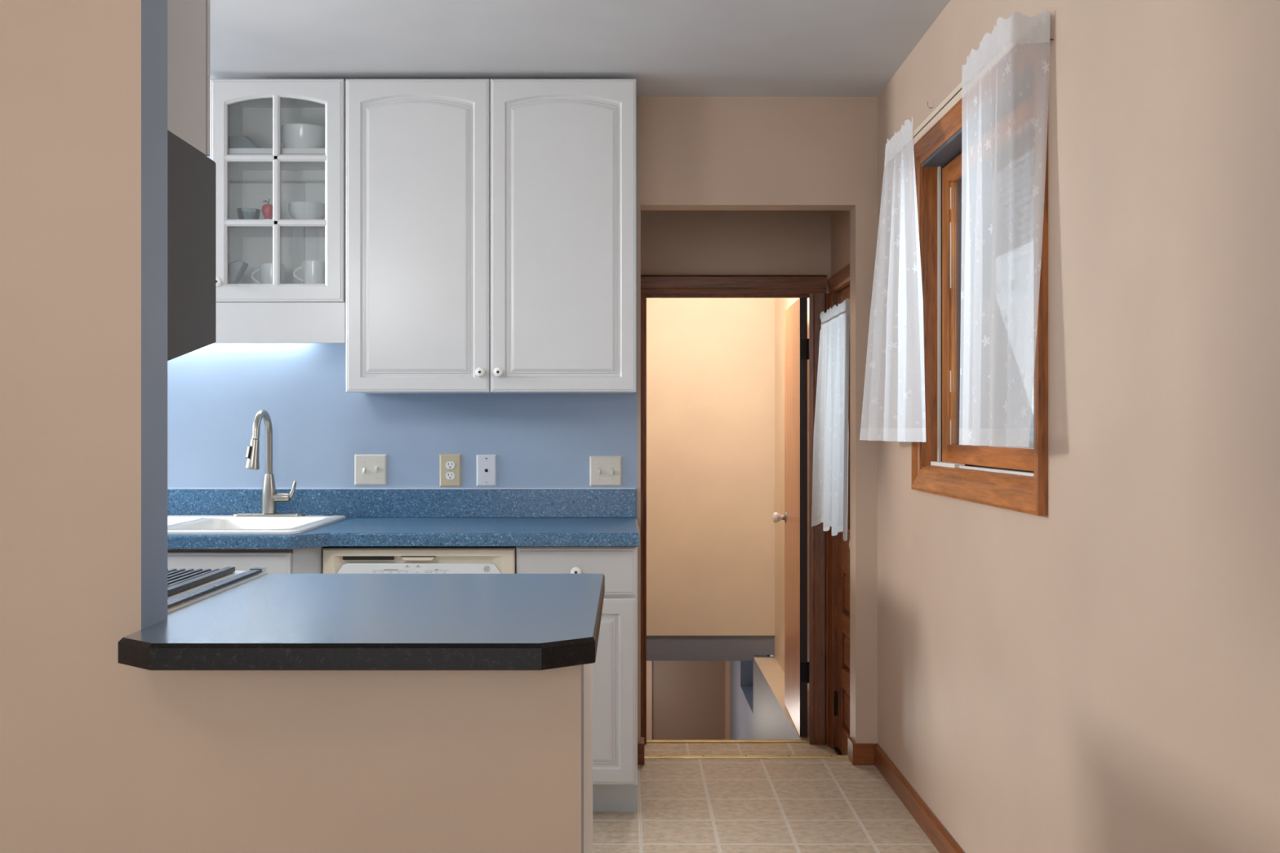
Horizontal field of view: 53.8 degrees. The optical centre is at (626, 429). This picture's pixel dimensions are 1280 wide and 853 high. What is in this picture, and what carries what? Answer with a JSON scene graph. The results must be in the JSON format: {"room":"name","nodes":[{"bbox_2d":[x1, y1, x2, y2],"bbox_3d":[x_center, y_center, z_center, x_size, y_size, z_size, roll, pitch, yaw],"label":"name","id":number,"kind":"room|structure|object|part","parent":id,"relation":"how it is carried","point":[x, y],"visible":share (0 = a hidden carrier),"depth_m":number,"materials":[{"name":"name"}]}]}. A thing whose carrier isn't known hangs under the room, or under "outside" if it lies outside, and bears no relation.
{"room":"kitchen","nodes":[
{"label":"kitchen","id":0,"kind":"room"},
{"bbox_2d":[0,0,583,852],"bbox_3d":[-2.236,0.003,2.088,4.328,2.455,0.117,0,0,0],"label":"wall","id":1,"kind":"structure","parent":0,"point":[83,83],"depth_m":2.03,"materials":[{"name":"beige paint"}]},
{"bbox_2d":[167,0,209,155],"bbox_3d":[-1.198,-0.874,2.320,0.755,0.673,0.344,0,0,0],"label":"upper cabinet","id":2,"kind":"object","parent":1,"relation":"attached to","point":[188,20],"visible":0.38,"depth_m":2.37,"materials":[{"name":"white wood"}]},
{"bbox_2d":[167,130,216,360],"bbox_3d":[-1.198,-0.319,2.338,0.755,0.434,0.380,0,0,0],"label":"microwave","id":3,"kind":"object","parent":2,"relation":"attached to","point":[191,174],"visible":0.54,"depth_m":2.38,"materials":[{"name":"grey metal"}]},
{"bbox_3d":[-1.008,-0.875,2.482,0.376,0.670,0.021,0,0,0],"label":"door","id":4,"kind":"part","parent":2,"relation":"part of","materials":[{"name":"white wood"}]},
{"bbox_2d":[167,97,877,745],"bbox_3d":[-1.738,0.062,4.703,5.324,2.575,0.118,0,0,0],"label":"wall","id":5,"kind":"structure","parent":0,"point":[216,391],"depth_m":4.64,"materials":[{"name":"blue paint"}]},
{"bbox_2d":[209,79,346,302],"bbox_3d":[-1.196,-0.820,4.467,0.465,0.764,0.353,0,0,0],"label":"upper cabinet","id":6,"kind":"object","parent":5,"relation":"attached to","point":[256,109],"visible":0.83,"depth_m":4.33,"materials":[{"name":"white wood"}]},
{"bbox_3d":[-1.394,-0.505,4.305,0.033,0.033,0.028,0,0,0],"label":"knob","id":7,"kind":"part","parent":6,"relation":"part of","materials":[{"name":"white ceramic"}]},
{"bbox_2d":[227,260,248,284],"bbox_3d":[-1.369,-0.547,4.420,0.077,0.087,0.060,0,0,0],"label":"gravy boat","id":8,"kind":"object","parent":6,"relation":"on","point":[236,269],"visible":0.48,"depth_m":4.39,"materials":[{"name":"white ceramic"}]},
{"bbox_2d":[227,136,262,148],"bbox_3d":[-1.334,-1.000,4.460,0.132,0.051,0.150,0,0,0],"label":"baking dish","id":9,"kind":"object","parent":6,"relation":"on","point":[233,142],"visible":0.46,"depth_m":4.39,"materials":[{"name":"white ceramic"}]},
{"bbox_2d":[236,208,261,219],"bbox_3d":[-1.325,-0.750,4.430,0.082,0.044,0.082,0,0,0],"label":"bowl","id":10,"kind":"object","parent":6,"relation":"on","point":[239,211],"visible":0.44,"depth_m":4.42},
{"bbox_2d":[262,199,272,219],"bbox_3d":[-1.247,-0.767,4.395,0.043,0.076,0.043,0,0,0],"label":"apple ornament","id":11,"kind":"object","parent":6,"relation":"on","point":[267,209],"visible":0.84,"depth_m":4.38,"materials":[{"name":"red ceramic"}]},
{"bbox_2d":[250,262,284,284],"bbox_3d":[-1.269,-0.546,4.493,0.106,0.086,0.084,0,0,-42],"label":"mug","id":12,"kind":"object","parent":6,"relation":"on","point":[266,268],"visible":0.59,"depth_m":4.46,"materials":[{"name":"white ceramic"}]},
{"bbox_3d":[-1.317,-0.547,4.490,0.036,0.058,0.008,0,0,-10],"label":"handle","id":13,"kind":"part","parent":12,"relation":"part of","materials":[{"name":"white ceramic"}]},
{"bbox_2d":[227,226,324,236],"bbox_3d":[-1.194,-0.718,4.500,0.428,0.020,0.270,0,0,0],"label":"shelf","id":14,"kind":"object","parent":6,"relation":"attached to","point":[232,231],"depth_m":4.50,"materials":[{"name":"white wood"}]},
{"bbox_2d":[227,148,324,169],"bbox_3d":[-1.194,-0.964,4.500,0.428,0.020,0.270,0,0,0],"label":"shelf","id":15,"kind":"object","parent":6,"relation":"attached to","point":[234,166],"depth_m":4.51,"materials":[{"name":"white wood"}]},
{"bbox_2d":[215,302,346,342],"bbox_3d":[-1.582,-0.368,4.335,1.237,0.139,0.018,0,0,0],"label":"valance board","id":16,"kind":"object","parent":6,"relation":"attached to","point":[236,322],"visible":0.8,"depth_m":4.33,"materials":[{"name":"white wood"}]},
{"bbox_2d":[280,123,324,148],"bbox_3d":[-1.137,-1.018,4.460,0.186,0.087,0.186,0,0,0],"label":"mixing bowl","id":17,"kind":"object","parent":6,"relation":"on","point":[293,135],"visible":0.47,"depth_m":4.39,"materials":[{"name":"white ceramic"}]},
{"bbox_2d":[288,208,324,219],"bbox_3d":[-1.116,-0.748,4.430,0.135,0.038,0.135,0,0,0],"label":"bowl","id":18,"kind":"object","parent":6,"relation":"on","point":[296,213],"visible":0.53,"depth_m":4.38,"materials":[{"name":"white ceramic"}]},
{"bbox_2d":[288,205,324,210],"bbox_3d":[-1.116,-0.755,4.430,0.135,0.038,0.135,0,0,0],"label":"bowl","id":19,"kind":"object","parent":18,"relation":"on","point":[297,206],"visible":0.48,"depth_m":4.37,"materials":[{"name":"white ceramic"}]},
{"bbox_2d":[288,204,324,208],"bbox_3d":[-1.116,-0.763,4.430,0.135,0.038,0.135,0,0,0],"label":"bowl","id":20,"kind":"object","parent":19,"relation":"on","point":[293,205],"visible":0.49,"depth_m":4.37,"materials":[{"name":"white ceramic"}]},
{"bbox_2d":[288,201,324,205],"bbox_3d":[-1.116,-0.770,4.430,0.135,0.038,0.135,0,0,0],"label":"bowl","id":21,"kind":"object","parent":20,"relation":"on","point":[295,202],"visible":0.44,"depth_m":4.37,"materials":[{"name":"white ceramic"}]},
{"bbox_2d":[293,260,324,284],"bbox_3d":[-1.101,-0.545,4.413,0.103,0.084,0.080,0,0,-39],"label":"mug","id":22,"kind":"object","parent":6,"relation":"on","point":[313,271],"visible":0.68,"depth_m":4.39,"materials":[{"name":"white ceramic"}]},
{"bbox_3d":[-1.146,-0.546,4.412,0.036,0.057,0.008,0,0,-8],"label":"handle","id":23,"kind":"part","parent":22,"relation":"part of","materials":[{"name":"white ceramic"}]},
{"bbox_2d":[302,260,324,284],"bbox_3d":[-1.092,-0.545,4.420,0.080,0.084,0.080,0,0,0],"label":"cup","id":24,"kind":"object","parent":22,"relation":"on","point":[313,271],"depth_m":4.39,"materials":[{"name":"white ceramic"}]},
{"bbox_2d":[354,454,386,484],"bbox_3d":[-0.940,0.147,4.635,0.118,0.114,0.019,0,0,0],"label":"switch plate","id":25,"kind":"object","parent":5,"relation":"attached to","point":[369,469],"visible":1,"depth_m":4.64,"materials":[{"name":"white plastic"}]},
{"bbox_2d":[167,488,635,517],"bbox_3d":[-1.278,0.269,4.634,2.625,0.103,0.020,0,0,0],"label":"backsplash","id":26,"kind":"structure","parent":5,"relation":"attached to","point":[349,503],"depth_m":4.62,"materials":[{"name":"blue laminate"}]},
{"bbox_2d":[440,453,461,486],"bbox_3d":[-0.647,0.149,4.640,0.079,0.121,0.009,0,0,0],"label":"outlet plate","id":27,"kind":"object","parent":5,"relation":"attached to","point":[450,464],"visible":1,"depth_m":4.64,"materials":[{"name":"beige plastic"}]},
{"bbox_2d":[445,471,454,479],"bbox_3d":[-0.647,0.168,4.637,0.033,0.027,0.003,0,0,0],"label":"receptacle","id":28,"kind":"object","parent":27,"relation":"attached to","point":[449,475],"depth_m":4.64,"materials":[{"name":"white plastic"}]},
{"bbox_2d":[445,461,454,468],"bbox_3d":[-0.647,0.129,4.637,0.033,0.027,0.003,0,0,0],"label":"receptacle","id":29,"kind":"object","parent":27,"relation":"attached to","point":[449,464],"depth_m":4.64,"materials":[{"name":"white plastic"}]},
{"bbox_2d":[476,454,496,486],"bbox_3d":[-0.514,0.149,4.640,0.074,0.116,0.009,0,0,0],"label":"jack plate","id":30,"kind":"object","parent":5,"relation":"attached to","point":[486,464],"visible":1,"depth_m":4.64,"materials":[{"name":"white plastic"}]},
{"bbox_2d":[346,79,635,393],"bbox_3d":[-0.463,-0.666,4.467,0.994,1.073,0.353,0,0,0],"label":"upper cabinet","id":31,"kind":"object","parent":5,"relation":"attached to","point":[491,225],"visible":1,"depth_m":4.32,"materials":[{"name":"white wood"}]},
{"bbox_3d":[-0.715,-0.666,4.330,0.491,1.073,0.019,0,0,0],"label":"door","id":32,"kind":"part","parent":31,"relation":"part of","materials":[{"name":"white wood"}]},
{"bbox_3d":[-0.498,-0.197,4.305,0.033,0.033,0.028,0,0,0],"label":"knob","id":33,"kind":"part","parent":31,"relation":"part of","materials":[{"name":"white ceramic"}]},
{"bbox_3d":[-0.436,-0.197,4.305,0.033,0.033,0.028,0,0,0],"label":"knob","id":34,"kind":"part","parent":31,"relation":"part of","materials":[{"name":"white ceramic"}]},
{"bbox_3d":[-0.216,-0.666,4.330,0.500,1.073,0.019,0,0,0],"label":"door","id":35,"kind":"part","parent":31,"relation":"part of","materials":[{"name":"white wood"}]},
{"bbox_2d":[589,455,622,486],"bbox_3d":[-0.075,0.151,4.635,0.118,0.112,0.019,0,0,0],"label":"switch plate","id":36,"kind":"object","parent":5,"relation":"attached to","point":[604,470],"visible":1,"depth_m":4.64,"materials":[{"name":"beige plastic"}]},
{"bbox_2d":[637,737,644,764],"bbox_3d":[0.054,1.191,4.683,0.024,0.077,0.104,0,0,0],"label":"baseboard","id":37,"kind":"structure","parent":5,"relation":"attached to","point":[640,746],"depth_m":4.63,"materials":[{"name":"brown wood"}]},
{"bbox_2d":[644,755,848,759],"bbox_3d":[0.449,1.237,4.739,0.789,0.026,0.035,0,0,0],"label":"trim","id":38,"kind":"structure","parent":5,"relation":"attached to","point":[646,757],"depth_m":4.73,"materials":[{"name":"gold metal"}]},
{"bbox_2d":[209,0,950,97],"bbox_3d":[-1.718,-1.275,2.600,5.564,0.100,10.800,0,0,0],"label":"ceiling","id":39,"kind":"structure","parent":0,"point":[671,48],"depth_m":3.98,"materials":[{"name":"paint"}]},
{"bbox_2d":[646,661,730,739],"bbox_3d":[0.246,2.584,9.675,1.093,2.292,0.150,0,0,0],"label":"wall","id":40,"kind":"structure","parent":0,"point":[686,700],"depth_m":9.68,"materials":[{"name":"paint"}]},
{"bbox_2d":[646,297,774,635],"bbox_3d":[0.432,0.027,7.925,0.984,2.504,0.150,0,0,0],"label":"wall","id":41,"kind":"structure","parent":0,"point":[710,362],"depth_m":7.85,"materials":[{"name":"beige paint"}]},
{"bbox_2d":[646,635,774,661],"bbox_3d":[0.432,1.359,8.781,0.984,0.159,1.838,0,0,0],"label":"trim","id":42,"kind":"structure","parent":41,"relation":"attached to","point":[659,648],"depth_m":7.87,"materials":[{"name":"grey paint"}]},
{"bbox_2d":[640,210,831,743],"bbox_3d":[0.432,0.152,5.750,0.984,2.755,0.100,0,0,0],"label":"wall","id":43,"kind":"structure","parent":0,"point":[673,242],"depth_m":5.70,"materials":[{"name":"beige paint"}]},
{"bbox_2d":[646,739,808,742],"bbox_3d":[0.469,1.413,5.732,0.760,0.008,0.035,0,0,0],"label":"trim","id":44,"kind":"structure","parent":43,"relation":"attached to","point":[647,740],"depth_m":5.72,"materials":[{"name":"brown wood"}]},
{"bbox_2d":[640,275,826,745],"bbox_3d":[0.478,0.359,6.082,0.848,2.115,0.807,0,0,0],"label":"door","id":45,"kind":"structure","parent":43,"relation":"in","point":[798,348],"depth_m":5.69,"materials":[{"name":"brown wood"}]},
{"bbox_3d":[0.070,0.401,5.689,0.032,2.032,0.021,0,0,0],"label":"casing","id":46,"kind":"part","parent":45,"relation":"part of","materials":[{"name":"wood"}]},
{"bbox_3d":[0.478,-0.657,5.689,0.848,0.082,0.021,0,0,0],"label":"casing","id":47,"kind":"part","parent":45,"relation":"part of","materials":[{"name":"brown wood"}]},
{"bbox_3d":[0.777,0.445,6.420,0.070,0.055,0.055,0,0,0],"label":"knob","id":48,"kind":"part","parent":45,"relation":"part of","materials":[{"name":"metal"}]},
{"bbox_3d":[0.864,0.401,5.689,0.076,2.032,0.021,0,0,0],"label":"casing","id":49,"kind":"part","parent":45,"relation":"part of","materials":[{"name":"wood"}]},
{"bbox_2d":[644,742,836,755],"bbox_3d":[0.488,1.467,5.255,0.871,0.100,0.980,0,0,0],"label":"floor","id":50,"kind":"structure","parent":0,"point":[650,748],"depth_m":5.61,"materials":[{"name":"tile"}]},
{"bbox_2d":[592,759,939,852],"bbox_3d":[-1.788,1.290,0.970,5.424,0.120,7.540,0,0,0],"label":"floor","id":51,"kind":"structure","parent":0,"point":[684,806],"depth_m":4.07,"materials":[{"name":"tile"}]},
{"bbox_2d":[167,566,268,613],"bbox_3d":[-1.189,0.767,2.493,0.772,0.926,0.690,0,0,0],"label":"range","id":52,"kind":"object","parent":51,"relation":"on","point":[185,588],"visible":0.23,"depth_m":2.58,"materials":[{"name":"silver metal"}]},
{"bbox_2d":[167,546,323,573],"bbox_3d":[-1.774,0.796,4.258,1.631,0.868,0.772,0,0,0],"label":"base cabinet","id":53,"kind":"object","parent":51,"relation":"on","point":[304,560],"visible":0.02,"depth_m":3.87,"materials":[{"name":"white wood"}]},
{"bbox_3d":[-1.430,0.453,3.881,0.798,0.153,0.019,0,0,0],"label":"drawer","id":54,"kind":"part","parent":53,"relation":"part of","materials":[{"name":"white wood"}]},
{"bbox_3d":[-1.809,0.371,3.887,1.563,0.016,0.010,0,0,0],"label":"rail","id":55,"kind":"part","parent":53,"relation":"part of","materials":[{"name":"white wood"}]},
{"bbox_2d":[167,488,639,549],"bbox_3d":[-1.274,0.288,4.241,2.632,0.148,0.806,0,0,0],"label":"countertop","id":56,"kind":"structure","parent":53,"relation":"on","point":[375,517],"depth_m":4.62,"materials":[{"name":"blue laminate"}]},
{"bbox_2d":[167,515,346,533],"bbox_3d":[-1.456,0.391,4.244,0.888,0.168,0.717,0,0,0],"label":"sink","id":57,"kind":"object","parent":56,"relation":"in","point":[176,524],"visible":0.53,"depth_m":4.46,"materials":[{"name":"white ceramic"}]},
{"bbox_2d":[232,408,305,516],"bbox_3d":[-1.286,0.118,4.462,0.260,0.383,0.222,0,0,0],"label":"faucet","id":58,"kind":"object","parent":56,"relation":"on","point":[269,499],"visible":1,"depth_m":4.52,"materials":[{"name":"silver metal"}]},
{"bbox_3d":[-1.288,0.046,4.465,0.029,0.238,0.185,0,0,0],"label":"spout","id":59,"kind":"part","parent":58,"relation":"part of","materials":[{"name":"silver metal"}]},
{"bbox_3d":[-1.286,0.305,4.545,0.260,0.010,0.056,0,0,0],"label":"deck plate","id":60,"kind":"part","parent":58,"relation":"part of","materials":[{"name":"silver metal"}]},
{"bbox_3d":[-1.238,0.244,4.545,0.059,0.035,0.035,0,0,0],"label":"handle","id":61,"kind":"part","parent":58,"relation":"part of","materials":[{"name":"silver metal"}]},
{"bbox_3d":[-1.208,0.218,4.545,0.043,0.070,0.020,0,0,0],"label":"lever","id":62,"kind":"part","parent":58,"relation":"part of","materials":[{"name":"silver metal"}]},
{"bbox_2d":[322,546,515,573],"bbox_3d":[-0.652,0.799,4.284,0.602,0.862,0.661,0,0,0],"label":"dishwasher","id":63,"kind":"object","parent":51,"relation":"on","point":[336,559],"visible":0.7,"depth_m":3.96,"materials":[{"name":"plastic"}]},
{"bbox_3d":[-0.656,0.464,3.966,0.542,0.091,0.019,0,0,0],"label":"control panel","id":64,"kind":"part","parent":63,"relation":"part of","materials":[{"name":"beige plastic"}]},
{"bbox_2d":[325,546,515,547],"bbox_3d":[-0.652,0.799,4.307,0.600,0.862,0.614,0,0,0],"label":"tub","id":65,"kind":"object","parent":63,"relation":"in","point":[326,546],"depth_m":4.00,"materials":[{"name":"metal"}]},
{"bbox_2d":[515,546,637,812],"bbox_3d":[-0.156,0.796,4.290,0.383,0.868,0.708,0,0,0],"label":"base cabinet","id":66,"kind":"object","parent":51,"relation":"on","point":[615,668],"visible":0.4,"depth_m":3.97,"materials":[{"name":"white wood"}]},
{"bbox_3d":[-0.157,0.445,3.950,0.033,0.033,0.028,0,0,0],"label":"knob","id":67,"kind":"part","parent":66,"relation":"part of","materials":[{"name":"white ceramic"}]},
{"bbox_3d":[-0.156,0.445,3.974,0.375,0.148,0.019,0,0,0],"label":"drawer","id":68,"kind":"part","parent":66,"relation":"part of","materials":[{"name":"white wood"}]},
{"bbox_3d":[-0.156,0.365,3.981,0.381,0.005,0.008,0,0,0],"label":"rail","id":69,"kind":"part","parent":66,"relation":"part of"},
{"bbox_3d":[-0.156,0.822,3.974,0.375,0.585,0.019,0,0,0],"label":"door","id":70,"kind":"part","parent":66,"relation":"part of","materials":[{"name":"white wood"}]},
{"bbox_2d":[583,663,592,852],"bbox_3d":[-0.437,0.796,2.469,0.727,0.867,0.642,0,0,0],"label":"base cabinet","id":71,"kind":"object","parent":51,"relation":"on","point":[588,668],"visible":0.02,"depth_m":2.44,"materials":[{"name":"white wood"}]},
{"bbox_2d":[118,573,604,670],"bbox_3d":[-0.425,0.342,2.357,0.754,0.041,0.927,0,0,0],"label":"countertop","id":72,"kind":"structure","parent":71,"relation":"on","point":[268,621],"depth_m":2.06,"materials":[{"name":"black stone"}]},
{"bbox_2d":[730,654,808,739],"bbox_3d":[0.929,2.566,7.705,0.270,2.328,3.910,0,0,0],"label":"wall","id":73,"kind":"structure","parent":0,"point":[772,720],"depth_m":7.61,"materials":[{"name":"grey paint"}]},
{"bbox_2d":[773,0,1279,852],"bbox_3d":[0.994,0.152,2.600,0.140,2.755,10.800,0,0,0],"label":"wall","id":74,"kind":"structure","parent":0,"point":[1100,673],"depth_m":2.35,"materials":[{"name":"beige paint"}]},
{"bbox_2d":[826,263,849,755],"bbox_3d":[0.961,0.369,5.222,0.198,2.096,0.908,0,0,0],"label":"door","id":75,"kind":"structure","parent":74,"relation":"in","point":[838,285],"depth_m":5.51,"materials":[{"name":"brown wood"}]},
{"bbox_3d":[0.914,0.402,5.638,0.020,2.030,0.076,0,0,0],"label":"casing","id":76,"kind":"part","parent":75,"relation":"part of","materials":[{"name":"brown wood"}]},
{"bbox_3d":[0.990,1.411,5.207,0.140,0.011,0.765,0,0,0],"label":"sill","id":77,"kind":"part","parent":75,"relation":"part of","materials":[{"name":"brown wood"}]},
{"bbox_3d":[0.914,-0.646,5.222,0.020,0.066,0.908,0,0,0],"label":"casing","id":78,"kind":"part","parent":75,"relation":"part of","materials":[{"name":"brown wood"}]},
{"bbox_3d":[0.956,0.705,5.370,0.028,0.180,0.226,0,0,0],"label":"panel","id":79,"kind":"part","parent":75,"relation":"part of","materials":[{"name":"brown wood"}]},
{"bbox_3d":[0.956,0.955,5.370,0.028,0.160,0.226,0,0,0],"label":"panel","id":80,"kind":"part","parent":75,"relation":"part of","materials":[{"name":"brown wood"}]},
{"bbox_3d":[0.956,1.202,5.370,0.028,0.175,0.226,0,0,0],"label":"panel","id":81,"kind":"part","parent":75,"relation":"part of","materials":[{"name":"brown wood"}]},
{"bbox_3d":[0.954,-0.030,5.207,0.004,0.924,0.555,0,0,0],"label":"glass pane","id":82,"kind":"part","parent":75,"relation":"part of","materials":[{"name":"clear glass"}]},
{"bbox_2d":[848,737,964,852],"bbox_3d":[0.877,1.191,1.018,0.093,0.078,7.435,0,0,0],"label":"baseboard","id":83,"kind":"structure","parent":74,"relation":"attached to","point":[942,840],"depth_m":4.12,"materials":[{"name":"brown wood"}]},
{"bbox_2d":[911,81,1048,515],"bbox_3d":[1.011,-0.400,3.392,0.218,1.176,1.251,0,0,0],"label":"window","id":84,"kind":"structure","parent":74,"relation":"in","point":[1015,478],"depth_m":3.78,"materials":[{"name":"brown wood"}]},
{"bbox_3d":[0.913,-0.353,3.965,0.022,1.082,0.066,0,0,0],"label":"casing","id":85,"kind":"part","parent":84,"relation":"part of","materials":[{"name":"brown wood"}]},
{"bbox_3d":[0.913,-0.861,3.382,0.022,0.066,1.232,0,0,0],"label":"casing","id":86,"kind":"part","parent":84,"relation":"part of","materials":[{"name":"brown wood"}]},
{"bbox_3d":[0.913,0.155,3.382,0.022,0.066,1.232,0,0,0],"label":"casing","id":87,"kind":"part","parent":84,"relation":"part of","materials":[{"name":"brown wood"}]},
{"bbox_3d":[0.952,0.116,3.382,0.067,0.012,1.076,0,0,0],"label":"sill","id":88,"kind":"part","parent":84,"relation":"part of","materials":[{"name":"brown wood"}]},
{"bbox_3d":[0.988,-0.354,3.375,0.024,0.908,1.054,0,0,0],"label":"sash","id":89,"kind":"part","parent":84,"relation":"part of","materials":[{"name":"brown wood"}]},
{"bbox_3d":[0.990,-0.354,3.375,0.003,0.806,0.926,0,0,0],"label":"glass pane","id":90,"kind":"part","parent":84,"relation":"part of","materials":[{"name":"clear glass"}]},
{"bbox_3d":[1.061,-0.353,3.382,0.118,0.950,1.100,0,0,0],"label":"frame","id":91,"kind":"part","parent":84,"relation":"part of","materials":[{"name":"white metal"}]},
{"bbox_3d":[0.913,-0.353,2.799,0.022,1.082,0.066,0,0,0],"label":"casing","id":92,"kind":"part","parent":84,"relation":"part of","materials":[{"name":"brown wood"}]},
{"bbox_2d":[912,38,1053,138],"bbox_3d":[0.875,-0.844,3.389,0.096,0.003,1.324,0,0,0],"label":"curtain rod","id":93,"kind":"object","parent":74,"relation":"attached to","point":[940,109],"visible":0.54,"depth_m":3.36,"materials":[{"name":"white metal"}]},
{"bbox_2d":[859,116,925,442],"bbox_3d":[0.842,-0.439,3.880,0.144,0.946,0.761,0,0,0],"label":"sheer curtain","id":94,"kind":"object","parent":93,"relation":"hanging from","point":[893,408],"visible":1,"depth_m":3.81,"materials":[{"name":"white fabric"}]},
{"bbox_2d":[959,10,1050,447],"bbox_3d":[0.827,-0.436,2.874,0.108,0.944,0.441,0,0,-13],"label":"sheer curtain","id":95,"kind":"object","parent":93,"relation":"hanging from","point":[1005,82],"visible":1,"depth_m":2.75,"materials":[{"name":"white fabric"}]},
{"bbox_3d":[0.893,-0.460,5.170,0.078,0.008,0.668,0,0,0],"label":"curtain rod","id":96,"kind":"object","parent":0,"visible":0},
{"bbox_2d":[811,297,849,541],"bbox_3d":[0.862,-0.043,5.208,0.087,0.937,0.815,0,0,-1],"label":"door curtain","id":97,"kind":"object","parent":96,"relation":"hanging from","point":[829,507],"visible":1,"depth_m":5.17,"materials":[{"name":"white fabric"}]}
]}

